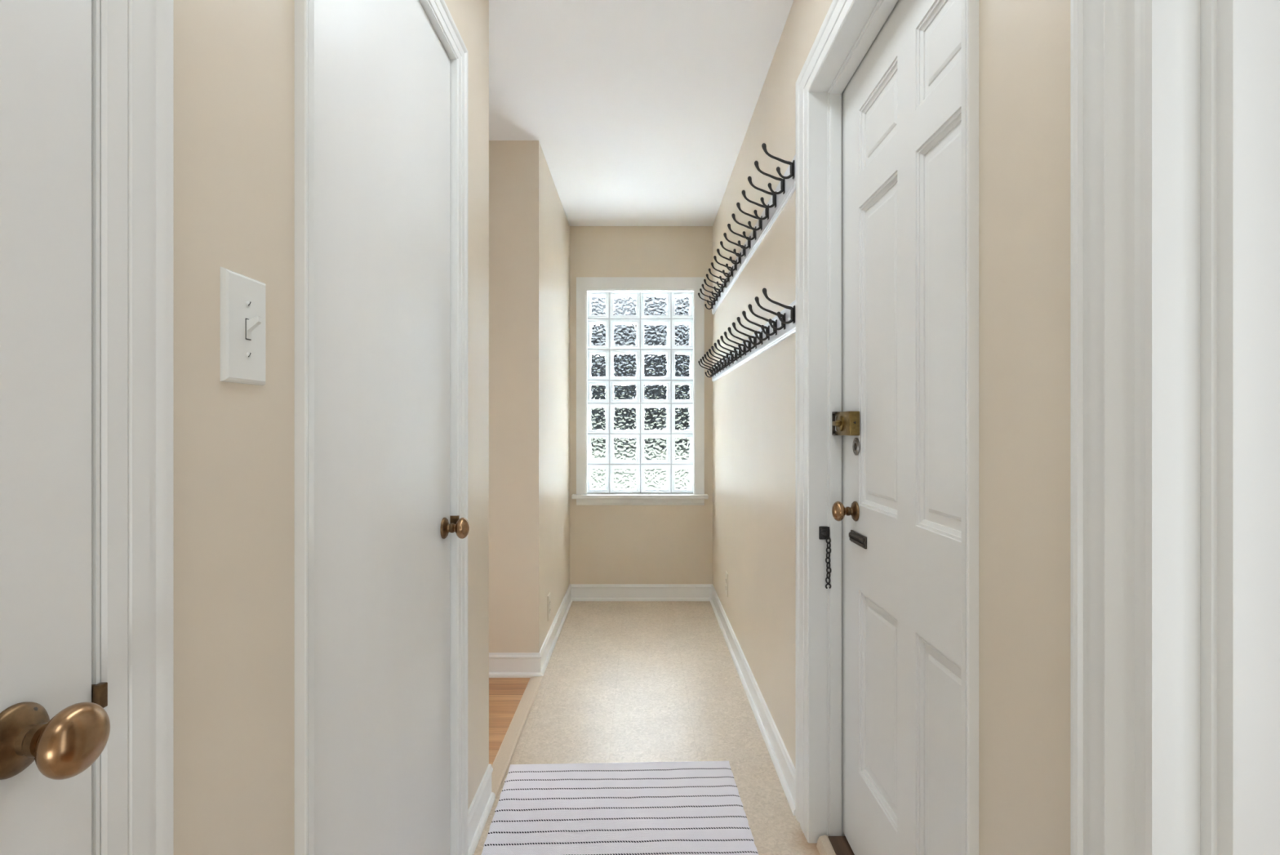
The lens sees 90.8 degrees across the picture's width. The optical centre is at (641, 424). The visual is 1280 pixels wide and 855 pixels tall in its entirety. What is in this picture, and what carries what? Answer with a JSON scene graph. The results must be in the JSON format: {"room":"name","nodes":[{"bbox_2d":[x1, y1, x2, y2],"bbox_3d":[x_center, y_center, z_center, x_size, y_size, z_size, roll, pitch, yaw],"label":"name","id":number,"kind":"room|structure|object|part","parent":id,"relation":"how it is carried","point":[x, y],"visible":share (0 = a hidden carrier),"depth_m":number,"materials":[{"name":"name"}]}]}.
{"room":"entry hallway","nodes":[
{"label":"entry hallway","id":0,"kind":"room"},
{"bbox_2d":[173,0,488,854],"bbox_3d":[-0.557,-0.051,0.168,0.180,2.493,3.535,0,0,0],"label":"wall","id":1,"kind":"structure","parent":0,"point":[234,60],"depth_m":0.74,"materials":[{"name":"beige paint"}]},
{"bbox_2d":[0,0,110,854],"bbox_3d":[-0.447,0.114,0.141,0.096,2.043,0.776,0,0,0],"label":"door","id":2,"kind":"structure","parent":1,"relation":"in","point":[52,732],"depth_m":0.48,"materials":[{"name":"white paint"}]},
{"bbox_3d":[-0.425,0.231,0.462,0.050,0.051,0.051,0,0,0],"label":"knob","id":3,"kind":"part","parent":2,"relation":"part of","materials":[{"name":"gold metal"}]},
{"bbox_2d":[91,682,107,707],"bbox_3d":[-0.461,0.229,0.533,0.016,0.020,0.008,0,0,0],"label":"strike plate","id":4,"kind":"object","parent":1,"relation":"attached to","point":[100,691],"visible":0.64,"depth_m":0.53,"materials":[{"name":"gold metal"}]},
{"bbox_2d":[91,0,173,854],"bbox_3d":[-0.524,0.077,0.144,0.145,2.135,0.936,0,0,0],"label":"door frame","id":5,"kind":"structure","parent":1,"relation":"attached to","point":[136,37],"depth_m":0.57,"materials":[{"name":"white paint"}]},
{"bbox_2d":[220,266,265,385],"bbox_3d":[-0.457,-0.112,0.740,0.020,0.127,0.079,0,0,0],"label":"light switch","id":6,"kind":"object","parent":1,"relation":"attached to","point":[242,298],"visible":1,"depth_m":0.73,"materials":[{"name":"white plastic"}]},
{"bbox_2d":[294,0,467,854],"bbox_3d":[-0.524,0.085,1.249,0.145,2.121,0.798,0,0,0],"label":"door frame","id":7,"kind":"structure","parent":1,"relation":"attached to","point":[304,9],"depth_m":0.88,"materials":[{"name":"white paint"}]},
{"bbox_2d":[314,0,469,854],"bbox_3d":[-0.462,0.114,1.228,0.096,2.043,0.683,0,0,0],"label":"door","id":8,"kind":"structure","parent":1,"relation":"in","point":[383,527],"depth_m":1.14,"materials":[{"name":"white paint"}]},
{"bbox_3d":[-0.440,0.248,1.518,0.050,0.051,0.051,0,0,0],"label":"knob","id":9,"kind":"part","parent":8,"relation":"part of","materials":[{"name":"gold metal"}]},
{"bbox_2d":[449,515,459,524],"bbox_3d":[-0.466,0.245,1.574,0.022,0.039,0.008,0,0,0],"label":"strike plate","id":10,"kind":"object","parent":1,"relation":"attached to","point":[453,519],"visible":0.42,"depth_m":1.57,"materials":[{"name":"gold metal"}]},
{"bbox_2d":[467,764,495,854],"bbox_3d":[-0.457,1.092,1.792,0.020,0.106,0.286,0,0,0],"label":"baseboard","id":11,"kind":"structure","parent":1,"relation":"attached to","point":[478,811],"depth_m":1.78,"materials":[{"name":"white paint"}]},
{"bbox_2d":[488,677,530,765],"bbox_3d":[-1.550,1.170,2.400,2.100,0.050,1.200,0,0,0],"label":"floor","id":12,"kind":"structure","parent":0,"point":[505,694],"depth_m":2.58,"materials":[{"name":"brown wood"}]},
{"bbox_2d":[488,140,569,652],"bbox_3d":[-1.534,-0.051,3.501,2.133,2.493,1.242,0,0,0],"label":"wall","id":13,"kind":"structure","parent":0,"point":[529,227],"depth_m":2.88,"materials":[{"name":"beige paint"}]},
{"bbox_2d":[488,652,542,677],"bbox_3d":[-1.524,1.092,2.870,2.153,0.106,0.020,0,0,0],"label":"baseboard","id":14,"kind":"structure","parent":13,"relation":"attached to","point":[501,664],"depth_m":2.87,"materials":[{"name":"white paint"}]},
{"bbox_2d":[546,591,550,621],"bbox_3d":[-0.463,0.913,3.176,0.008,0.125,0.079,0,0,0],"label":"wall outlet","id":15,"kind":"object","parent":13,"relation":"attached to","point":[548,594],"visible":1,"depth_m":3.15,"materials":[{"name":"beige plastic"}]},
{"bbox_2d":[538,584,572,675],"bbox_3d":[-0.457,1.092,3.491,0.020,0.106,1.262,0,0,0],"label":"baseboard","id":16,"kind":"structure","parent":13,"relation":"attached to","point":[547,648],"depth_m":3.32,"materials":[{"name":"white paint"}]},
{"bbox_2d":[488,0,793,226],"bbox_3d":[-1.002,-1.328,1.351,3.196,0.060,5.902,0,0,0],"label":"ceiling","id":17,"kind":"structure","parent":0,"point":[640,113],"depth_m":2.48,"materials":[{"name":"white paint"}]},
{"bbox_2d":[569,226,712,583],"bbox_3d":[0.040,-0.051,4.212,1.113,2.493,0.180,0,0,0],"label":"wall","id":18,"kind":"structure","parent":0,"point":[609,544],"depth_m":4.12,"materials":[{"name":"beige paint"}]},
{"bbox_2d":[571,276,708,505],"bbox_3d":[-0.008,-0.219,4.156,0.882,1.484,0.172,0,0,0],"label":"window","id":19,"kind":"structure","parent":18,"relation":"in","point":[640,340],"depth_m":4.17,"materials":[{"name":"glass"}]},
{"bbox_3d":[-0.287,-0.793,4.181,0.102,0.133,0.015,0,0,0],"label":"pane","id":20,"kind":"part","parent":19,"relation":"part of","materials":[{"name":"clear glass"}]},
{"bbox_3d":[-0.287,-0.601,4.181,0.102,0.150,0.016,0,0,0],"label":"pane","id":21,"kind":"part","parent":19,"relation":"part of","materials":[{"name":"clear glass"}]},
{"bbox_3d":[-0.287,-0.398,4.181,0.102,0.154,0.015,0,0,0],"label":"pane","id":22,"kind":"part","parent":19,"relation":"part of","materials":[{"name":"clear glass"}]},
{"bbox_3d":[-0.287,-0.219,4.181,0.102,0.101,0.015,0,0,0],"label":"pane","id":23,"kind":"part","parent":19,"relation":"part of","materials":[{"name":"clear glass"}]},
{"bbox_3d":[-0.287,-0.042,4.181,0.102,0.151,0.016,0,0,0],"label":"pane","id":24,"kind":"part","parent":19,"relation":"part of","materials":[{"name":"clear glass"}]},
{"bbox_3d":[-0.287,0.160,4.181,0.102,0.150,0.015,0,0,0],"label":"pane","id":25,"kind":"part","parent":19,"relation":"part of","materials":[{"name":"clear glass"}]},
{"bbox_3d":[-0.287,0.356,4.181,0.102,0.141,0.014,0,0,0],"label":"pane","id":26,"kind":"part","parent":19,"relation":"part of","materials":[{"name":"clear glass"}]},
{"bbox_3d":[-0.108,-0.793,4.181,0.153,0.133,0.015,0,0,0],"label":"pane","id":27,"kind":"part","parent":19,"relation":"part of","materials":[{"name":"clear glass"}]},
{"bbox_3d":[-0.108,-0.601,4.181,0.153,0.150,0.016,0,0,0],"label":"pane","id":28,"kind":"part","parent":19,"relation":"part of","materials":[{"name":"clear glass"}]},
{"bbox_3d":[-0.108,-0.398,4.181,0.153,0.154,0.016,0,0,0],"label":"pane","id":29,"kind":"part","parent":19,"relation":"part of","materials":[{"name":"clear glass"}]},
{"bbox_3d":[-0.108,-0.219,4.181,0.153,0.101,0.015,0,0,0],"label":"pane","id":30,"kind":"part","parent":19,"relation":"part of","materials":[{"name":"clear glass"}]},
{"bbox_3d":[-0.108,-0.042,4.181,0.153,0.151,0.015,0,0,0],"label":"pane","id":31,"kind":"part","parent":19,"relation":"part of","materials":[{"name":"clear glass"}]},
{"bbox_3d":[-0.108,0.160,4.181,0.153,0.150,0.016,0,0,0],"label":"pane","id":32,"kind":"part","parent":19,"relation":"part of","materials":[{"name":"clear glass"}]},
{"bbox_3d":[-0.108,0.356,4.181,0.153,0.141,0.015,0,0,0],"label":"pane","id":33,"kind":"part","parent":19,"relation":"part of","materials":[{"name":"clear glass"}]},
{"bbox_3d":[0.096,-0.793,4.181,0.153,0.133,0.015,0,0,0],"label":"pane","id":34,"kind":"part","parent":19,"relation":"part of","materials":[{"name":"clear glass"}]},
{"bbox_3d":[0.096,-0.601,4.181,0.153,0.150,0.015,0,0,0],"label":"pane","id":35,"kind":"part","parent":19,"relation":"part of","materials":[{"name":"clear glass"}]},
{"bbox_3d":[0.096,-0.398,4.181,0.153,0.154,0.015,0,0,0],"label":"pane","id":36,"kind":"part","parent":19,"relation":"part of","materials":[{"name":"clear glass"}]},
{"bbox_3d":[0.096,-0.219,4.181,0.153,0.101,0.016,0,0,0],"label":"pane","id":37,"kind":"part","parent":19,"relation":"part of","materials":[{"name":"clear glass"}]},
{"bbox_3d":[0.096,-0.042,4.181,0.153,0.151,0.016,0,0,0],"label":"pane","id":38,"kind":"part","parent":19,"relation":"part of","materials":[{"name":"clear glass"}]},
{"bbox_3d":[0.096,0.160,4.181,0.153,0.150,0.015,0,0,0],"label":"pane","id":39,"kind":"part","parent":19,"relation":"part of","materials":[{"name":"clear glass"}]},
{"bbox_3d":[0.096,0.356,4.181,0.153,0.141,0.016,0,0,0],"label":"pane","id":40,"kind":"part","parent":19,"relation":"part of","materials":[{"name":"clear glass"}]},
{"bbox_3d":[0.274,-0.793,4.181,0.103,0.133,0.015,0,0,0],"label":"pane","id":41,"kind":"part","parent":19,"relation":"part of","materials":[{"name":"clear glass"}]},
{"bbox_3d":[0.274,-0.601,4.181,0.103,0.150,0.015,0,0,0],"label":"pane","id":42,"kind":"part","parent":19,"relation":"part of","materials":[{"name":"clear glass"}]},
{"bbox_3d":[0.274,-0.398,4.181,0.103,0.154,0.016,0,0,0],"label":"pane","id":43,"kind":"part","parent":19,"relation":"part of","materials":[{"name":"clear glass"}]},
{"bbox_3d":[0.274,-0.219,4.181,0.103,0.101,0.015,0,0,0],"label":"pane","id":44,"kind":"part","parent":19,"relation":"part of","materials":[{"name":"clear glass"}]},
{"bbox_3d":[0.274,-0.042,4.181,0.103,0.151,0.016,0,0,0],"label":"pane","id":45,"kind":"part","parent":19,"relation":"part of","materials":[{"name":"clear glass"}]},
{"bbox_3d":[0.274,0.160,4.181,0.103,0.150,0.016,0,0,0],"label":"pane","id":46,"kind":"part","parent":19,"relation":"part of","materials":[{"name":"clear glass"}]},
{"bbox_3d":[0.274,0.356,4.181,0.103,0.141,0.016,0,0,0],"label":"pane","id":47,"kind":"part","parent":19,"relation":"part of","materials":[{"name":"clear glass"}]},
{"bbox_2d":[569,583,711,600],"bbox_3d":[-0.001,1.092,4.112,0.933,0.106,0.020,0,0,0],"label":"baseboard","id":48,"kind":"structure","parent":18,"relation":"attached to","point":[579,592],"depth_m":4.11,"materials":[{"name":"white paint"}]},
{"bbox_2d":[473,600,819,854],"bbox_3d":[0.056,1.170,1.271,1.021,0.050,5.742,0,0,0],"label":"floor","id":49,"kind":"structure","parent":0,"point":[623,681],"depth_m":2.57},
{"bbox_2d":[491,675,543,798],"bbox_3d":[-0.472,1.141,2.397,0.058,0.008,0.925,0,0,0],"label":"threshold strip","id":50,"kind":"object","parent":49,"relation":"on","point":[500,765],"visible":0.85,"depth_m":2.32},
{"bbox_2d":[480,760,758,854],"bbox_3d":[-0.053,1.141,1.559,0.740,0.007,1.150,0,0,-2],"label":"rug","id":51,"kind":"object","parent":49,"relation":"on","point":[696,807],"visible":1,"depth_m":1.85,"materials":[{"name":"fabric"}]},
{"bbox_2d":[816,835,835,854],"bbox_3d":[0.491,1.129,1.310,0.031,0.031,0.813,0,0,0],"label":"threshold strip","id":52,"kind":"object","parent":49,"relation":"on","point":[824,845],"visible":1,"depth_m":1.68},
{"bbox_2d":[712,0,1070,854],"bbox_3d":[0.556,-0.051,1.351,0.180,2.493,5.902,0,0,0],"label":"wall","id":53,"kind":"structure","parent":0,"point":[1024,45],"depth_m":0.82,"materials":[{"name":"beige paint"}]},
{"bbox_2d":[697,268,729,314],"bbox_3d":[0.412,-0.774,3.686,0.108,0.127,0.748,0,0,0],"label":"coat rack","id":54,"kind":"object","parent":53,"relation":"attached to","point":[723,290],"visible":1,"depth_m":3.62,"materials":[{"name":"black metal"}]},
{"bbox_2d":[697,348,729,381],"bbox_3d":[0.412,-0.342,3.679,0.108,0.127,0.760,0,0,0],"label":"coat rack","id":55,"kind":"object","parent":53,"relation":"attached to","point":[717,371],"visible":0.94,"depth_m":3.61,"materials":[{"name":"black metal"}]},
{"bbox_2d":[725,570,728,596],"bbox_3d":[0.462,0.860,3.420,0.008,0.125,0.079,0,0,0],"label":"wall outlet","id":56,"kind":"object","parent":53,"relation":"attached to","point":[726,573],"visible":1,"depth_m":3.39,"materials":[{"name":"beige plastic"}]},
{"bbox_2d":[711,223,755,288],"bbox_3d":[0.412,-0.774,2.937,0.108,0.127,0.748,0,0,0],"label":"coat rack","id":57,"kind":"object","parent":53,"relation":"attached to","point":[747,251],"visible":0.98,"depth_m":2.87,"materials":[{"name":"black metal"}]},
{"bbox_2d":[711,326,755,371],"bbox_3d":[0.412,-0.342,2.925,0.108,0.127,0.745,0,0,0],"label":"coat rack","id":58,"kind":"object","parent":53,"relation":"attached to","point":[740,354],"visible":0.98,"depth_m":2.86,"materials":[{"name":"black metal"}]},
{"bbox_2d":[710,583,795,815],"bbox_3d":[0.456,1.092,2.986,0.020,0.106,2.272,0,0,0],"label":"baseboard","id":59,"kind":"structure","parent":53,"relation":"attached to","point":[784,767],"depth_m":2.40,"materials":[{"name":"white paint"}]},
{"bbox_2d":[731,142,795,249],"bbox_3d":[0.412,-0.774,2.206,0.108,0.127,0.711,0,0,0],"label":"coat rack","id":60,"kind":"object","parent":53,"relation":"attached to","point":[786,187],"visible":1,"depth_m":2.12,"materials":[{"name":"black metal"}]},
{"bbox_2d":[732,287,795,355],"bbox_3d":[0.412,-0.342,2.201,0.108,0.127,0.700,0,0,0],"label":"coat rack","id":61,"kind":"object","parent":53,"relation":"attached to","point":[782,326],"visible":1,"depth_m":2.11,"materials":[{"name":"black metal"}]},
{"bbox_2d":[818,526,831,588],"bbox_3d":[0.502,0.361,1.720,0.032,0.168,0.017,0,0,0],"label":"chain","id":62,"kind":"object","parent":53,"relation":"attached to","point":[824,531],"visible":1,"depth_m":1.72,"materials":[{"name":"black metal"}]},
{"bbox_2d":[831,411,837,435],"bbox_3d":[0.534,-0.004,1.703,0.030,0.064,0.028,0,0,0],"label":"lock keeper","id":63,"kind":"object","parent":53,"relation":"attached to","point":[833,417],"visible":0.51,"depth_m":1.71,"materials":[{"name":"brown metal"}]},
{"bbox_2d":[827,835,854,854],"bbox_3d":[0.552,1.131,1.310,0.088,0.028,0.814,0,0,0],"label":"door sill","id":64,"kind":"structure","parent":53,"relation":"attached to","point":[841,846],"depth_m":1.68,"materials":[{"name":"brown wood"}]},
{"bbox_2d":[795,0,978,854],"bbox_3d":[0.523,0.071,1.359,0.146,2.147,0.977,0,0,0],"label":"door frame","id":65,"kind":"structure","parent":53,"relation":"attached to","point":[865,19],"depth_m":1.72,"materials":[{"name":"white paint"}]},
{"bbox_2d":[831,0,960,854],"bbox_3d":[0.540,0.101,1.315,0.100,2.017,0.818,0,0,0],"label":"door","id":66,"kind":"structure","parent":53,"relation":"in","point":[899,422],"depth_m":1.34,"materials":[{"name":"white paint"}]},
{"bbox_3d":[0.515,0.221,1.618,0.050,0.051,0.051,0,0,0],"label":"knob","id":67,"kind":"part","parent":66,"relation":"part of","materials":[{"name":"gold metal"}]},
{"bbox_2d":[1070,0,1279,854],"bbox_3d":[0.547,0.070,0.161,0.198,2.151,1.003,0,0,0],"label":"door frame","id":68,"kind":"structure","parent":53,"relation":"attached to","point":[1215,64],"depth_m":0.57,"materials":[{"name":"white paint"}]}
]}

